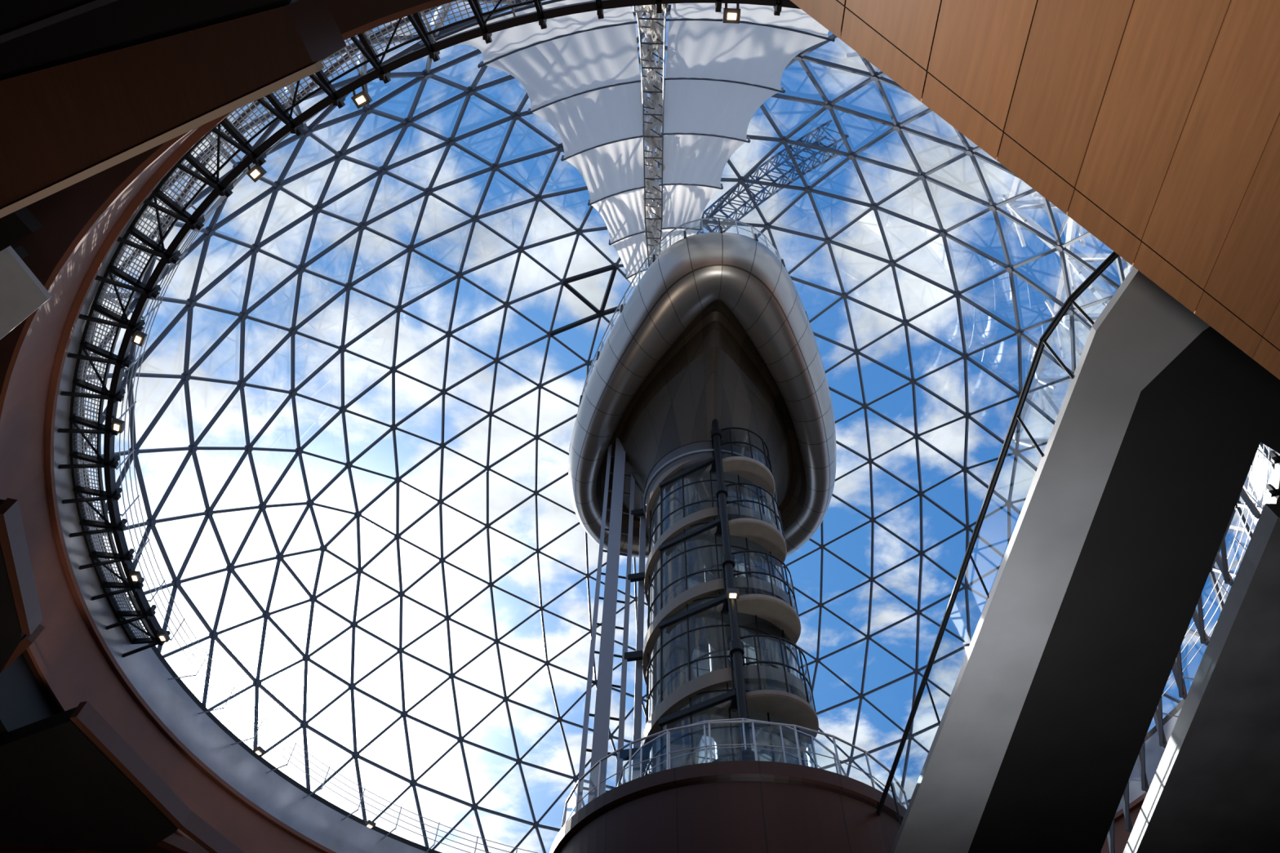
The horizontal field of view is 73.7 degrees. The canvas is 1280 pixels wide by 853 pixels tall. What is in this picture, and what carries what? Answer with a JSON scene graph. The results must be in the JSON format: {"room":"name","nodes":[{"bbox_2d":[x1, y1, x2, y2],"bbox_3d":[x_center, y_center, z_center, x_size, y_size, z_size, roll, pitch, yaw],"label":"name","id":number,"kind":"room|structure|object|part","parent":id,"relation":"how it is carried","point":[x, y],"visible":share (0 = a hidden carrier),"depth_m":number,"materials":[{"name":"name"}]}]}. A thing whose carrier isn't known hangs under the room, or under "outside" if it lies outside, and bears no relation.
{"room":"domed atrium","nodes":[
{"label":"domed atrium","id":0,"kind":"room"},
{"bbox_2d":[0,206,42,259],"bbox_3d":[-12.636,-3.036,16.154,4.517,2.250,3.600,2,-56,0],"label":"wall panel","id":1,"kind":"object","parent":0,"point":[18,224],"visible":0.8,"depth_m":14.57,"materials":[{"name":"black"}]},
{"bbox_2d":[0,245,52,339],"bbox_3d":[-12.840,-2.509,15.530,4.150,0.120,3.400,2,-56,0],"label":"panel","id":2,"kind":"object","parent":1,"relation":"attached to","point":[21,293],"visible":1,"depth_m":15.47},
{"bbox_2d":[0,497,244,852],"bbox_3d":[-16.889,10.094,25.117,15.280,2.000,22.641,2,-56,0],"label":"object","id":3,"kind":"structure","parent":0,"point":[69,782],"depth_m":23.81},
{"bbox_2d":[0,0,432,852],"bbox_3d":[1.830,4.556,22.179,52.000,0.001,56.000,2,-56,0],"label":"ceiling","id":4,"kind":"structure","parent":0,"point":[62,215],"depth_m":16.69,"materials":[{"name":"brown wood"}]},
{"bbox_2d":[53,177,1181,852],"bbox_3d":[1.317,6.515,25.891,38.200,4.000,38.200,2,-56,0],"label":"ledge","id":5,"kind":"structure","parent":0,"point":[209,743],"depth_m":30.33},
{"bbox_2d":[0,0,1146,852],"bbox_3d":[1.299,6.971,25.204,37.000,2.350,37.000,2,-56,0],"label":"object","id":6,"kind":"structure","parent":5,"relation":"attached to","point":[71,656],"depth_m":24.02,"materials":[{"name":"brown paint"}]},
{"bbox_2d":[57,0,1279,852],"bbox_3d":[1.361,5.552,27.294,36.790,1.895,36.795,-18,-59,13],"label":"walkway","id":7,"kind":"object","parent":5,"relation":"attached to","point":[143,612],"visible":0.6,"depth_m":21.48,"materials":[{"name":"black metal"}]},
{"bbox_2d":[111,415,124,433],"bbox_3d":[-14.435,-0.096,23.508,0.451,0.361,0.340,20,-58,-12],"label":"floodlight","id":8,"kind":"object","parent":7,"relation":"attached to","point":[117,425],"visible":1,"depth_m":23.40,"materials":[{"name":"grey paint"}]},
{"bbox_2d":[128,568,142,582],"bbox_3d":[-15.809,4.633,26.678,0.461,0.361,0.349,2,-56,0],"label":"floodlight","id":9,"kind":"object","parent":7,"relation":"attached to","point":[135,576],"visible":1,"depth_m":26.54,"materials":[{"name":"grey paint"}]},
{"bbox_2d":[131,329,147,346],"bbox_3d":[-12.943,-2.360,21.969,0.451,0.361,0.340,30,-61,-17],"label":"floodlight","id":10,"kind":"object","parent":7,"relation":"attached to","point":[139,338],"visible":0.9,"depth_m":21.86,"materials":[{"name":"grey paint"}]},
{"bbox_2d":[156,630,170,641],"bbox_3d":[-15.777,6.879,28.167,0.451,0.361,0.340,-4,-57,4],"label":"floodlight","id":11,"kind":"object","parent":7,"relation":"attached to","point":[163,636],"visible":1,"depth_m":28.03,"materials":[{"name":"grey paint"}]},
{"bbox_2d":[245,163,266,182],"bbox_3d":[-8.811,-5.905,19.515,0.340,0.361,0.451,-31,-62,20],"label":"floodlight","id":12,"kind":"object","parent":7,"relation":"attached to","point":[257,171],"visible":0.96,"depth_m":19.42,"materials":[{"name":"grey paint"}]},
{"bbox_2d":[253,745,266,755],"bbox_3d":[-14.080,11.926,31.472,0.451,0.361,0.340,-22,-60,15],"label":"floodlight","id":13,"kind":"object","parent":7,"relation":"attached to","point":[258,750],"visible":1,"depth_m":31.31,"materials":[{"name":"grey paint"}]},
{"bbox_2d":[351,84,372,108],"bbox_3d":[-6.086,-7.234,18.566,0.340,0.361,0.451,-21,-59,15],"label":"floodlight","id":14,"kind":"object","parent":7,"relation":"attached to","point":[362,98],"visible":1,"depth_m":18.48,"materials":[{"name":"grey paint"}]},
{"bbox_2d":[364,819,376,829],"bbox_3d":[-10.768,15.805,33.962,0.340,0.361,0.451,40,-64,-22],"label":"floodlight","id":15,"kind":"object","parent":7,"relation":"attached to","point":[368,824],"visible":1,"depth_m":33.78,"materials":[{"name":"grey paint"}]},
{"bbox_2d":[413,0,835,289],"bbox_3d":[0.247,-7.726,29.904,11.563,17.331,15.547,2,-56,0],"label":"shade sail","id":16,"kind":"object","parent":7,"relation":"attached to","point":[580,73],"visible":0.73,"depth_m":29.69,"materials":[{"name":"white fabric"}]},
{"bbox_2d":[722,3,740,23],"bbox_3d":[1.882,-8.543,17.500,0.340,0.361,0.451,2,-56,0],"label":"floodlight","id":17,"kind":"object","parent":7,"relation":"attached to","point":[730,15],"visible":1,"depth_m":17.42,"materials":[{"name":"grey paint"}]},
{"bbox_2d":[80,0,1275,852],"bbox_3d":[2.489,-0.203,35.211,39.640,19.203,38.753,2,-56,0],"label":"glass dome","id":18,"kind":"object","parent":5,"relation":"on","point":[1071,262],"visible":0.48,"depth_m":35.62,"materials":[{"name":"glass"}]},
{"bbox_3d":[15.464,-5.134,28.398,8.991,13.762,27.770,-27,-61,18],"label":"space frame","id":19,"kind":"part","parent":18,"relation":"part of","materials":[{"name":"white paint"}]},
{"bbox_2d":[790,0,1279,379],"bbox_3d":[12.729,-2.147,8.635,30.320,0.510,29.178,2,-56,0],"label":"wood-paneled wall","id":20,"kind":"structure","parent":0,"point":[1153,126],"depth_m":8.00,"materials":[{"name":"brown wood"}]},
{"bbox_3d":[1.462,14.364,7.389,52.000,0.300,56.000,2,-56,0],"label":"floor","id":21,"kind":"structure","parent":0,"visible":0},
{"bbox_2d":[549,418,908,852],"bbox_3d":[2.346,8.933,22.308,8.895,30.600,8.895,-3,-57,3],"label":"observation tower","id":22,"kind":"object","parent":21,"relation":"on","point":[717,658],"visible":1,"depth_m":22.58,"materials":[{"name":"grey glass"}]},
{"bbox_2d":[568,217,836,558],"bbox_3d":[2.685,-0.072,33.897,11.327,6.078,15.087,2,-56,0],"label":"pod","id":23,"kind":"object","parent":22,"relation":"on","point":[717,326],"visible":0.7,"depth_m":32.23,"materials":[{"name":"metal"}]},
{"bbox_3d":[2.732,-1.349,35.870,11.204,1.378,14.881,2,-56,0],"label":"balustrade frame","id":24,"kind":"part","parent":23,"relation":"part of","materials":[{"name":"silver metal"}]},
{"bbox_3d":[2.449,6.193,26.442,3.964,15.321,3.964,2,-56,0],"label":"stair handrail","id":25,"kind":"part","parent":22,"relation":"part of","materials":[{"name":"black metal"}]},
{"bbox_3d":[2.309,9.920,20.820,5.850,2.228,5.848,2,-56,0],"label":"screen frame","id":26,"kind":"part","parent":22,"relation":"part of","materials":[{"name":"silver metal"}]},
{"bbox_2d":[725,587,739,599],"bbox_3d":[2.549,4.611,23.493,0.340,0.240,0.200,2,-56,0],"label":"lamp","id":27,"kind":"object","parent":22,"relation":"attached to","point":[731,593],"depth_m":23.43,"materials":[{"name":"beige"}]},
{"bbox_3d":[2.299,10.210,20.383,8.450,1.178,8.448,2,-56,0],"label":"platform balustrade frame","id":28,"kind":"part","parent":22,"relation":"part of","materials":[{"name":"silver metal"}]},
{"bbox_2d":[875,251,1279,852],"bbox_3d":[15.332,14.102,20.699,22.300,1.145,38.617,2,-56,0],"label":"footbridge","id":29,"kind":"object","parent":22,"relation":"attached to","point":[1162,422],"visible":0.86,"depth_m":12.45,"materials":[{"name":"grey metal"}]},
{"bbox_3d":[4.681,13.869,20.870,0.635,1.045,38.150,3,-56,-1],"label":"handrail","id":30,"kind":"part","parent":29,"relation":"part of","materials":[{"name":"black metal"}]},
{"bbox_2d":[1100,487,1279,852],"bbox_3d":[12.429,14.644,22.280,5.870,3.060,35.981,-3,-57,4],"label":"railing","id":31,"kind":"object","parent":29,"relation":"attached to","point":[1215,787],"visible":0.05,"depth_m":14.35,"materials":[{"name":"grey paint"}]},
{"bbox_3d":[2.528,-14.020,-0.719,52.000,17.600,0.300,2,-56,0],"label":"wall","id":32,"kind":"structure","parent":0,"visible":0},
{"bbox_2d":[0,0,346,217],"bbox_3d":[-13.407,-9.388,9.305,20.500,1.475,19.496,2,-56,0],"label":"gallery","id":33,"kind":"object","parent":32,"relation":"attached to","point":[88,87],"visible":1,"depth_m":11.46,"materials":[{"name":"brown wood"}]},
{"bbox_3d":[-10.122,-2.933,12.769,12.598,0.250,0.100,-18,-59,13],"label":"edge trim","id":34,"kind":"part","parent":33,"relation":"part of","materials":[{"name":"beige"}]}
]}

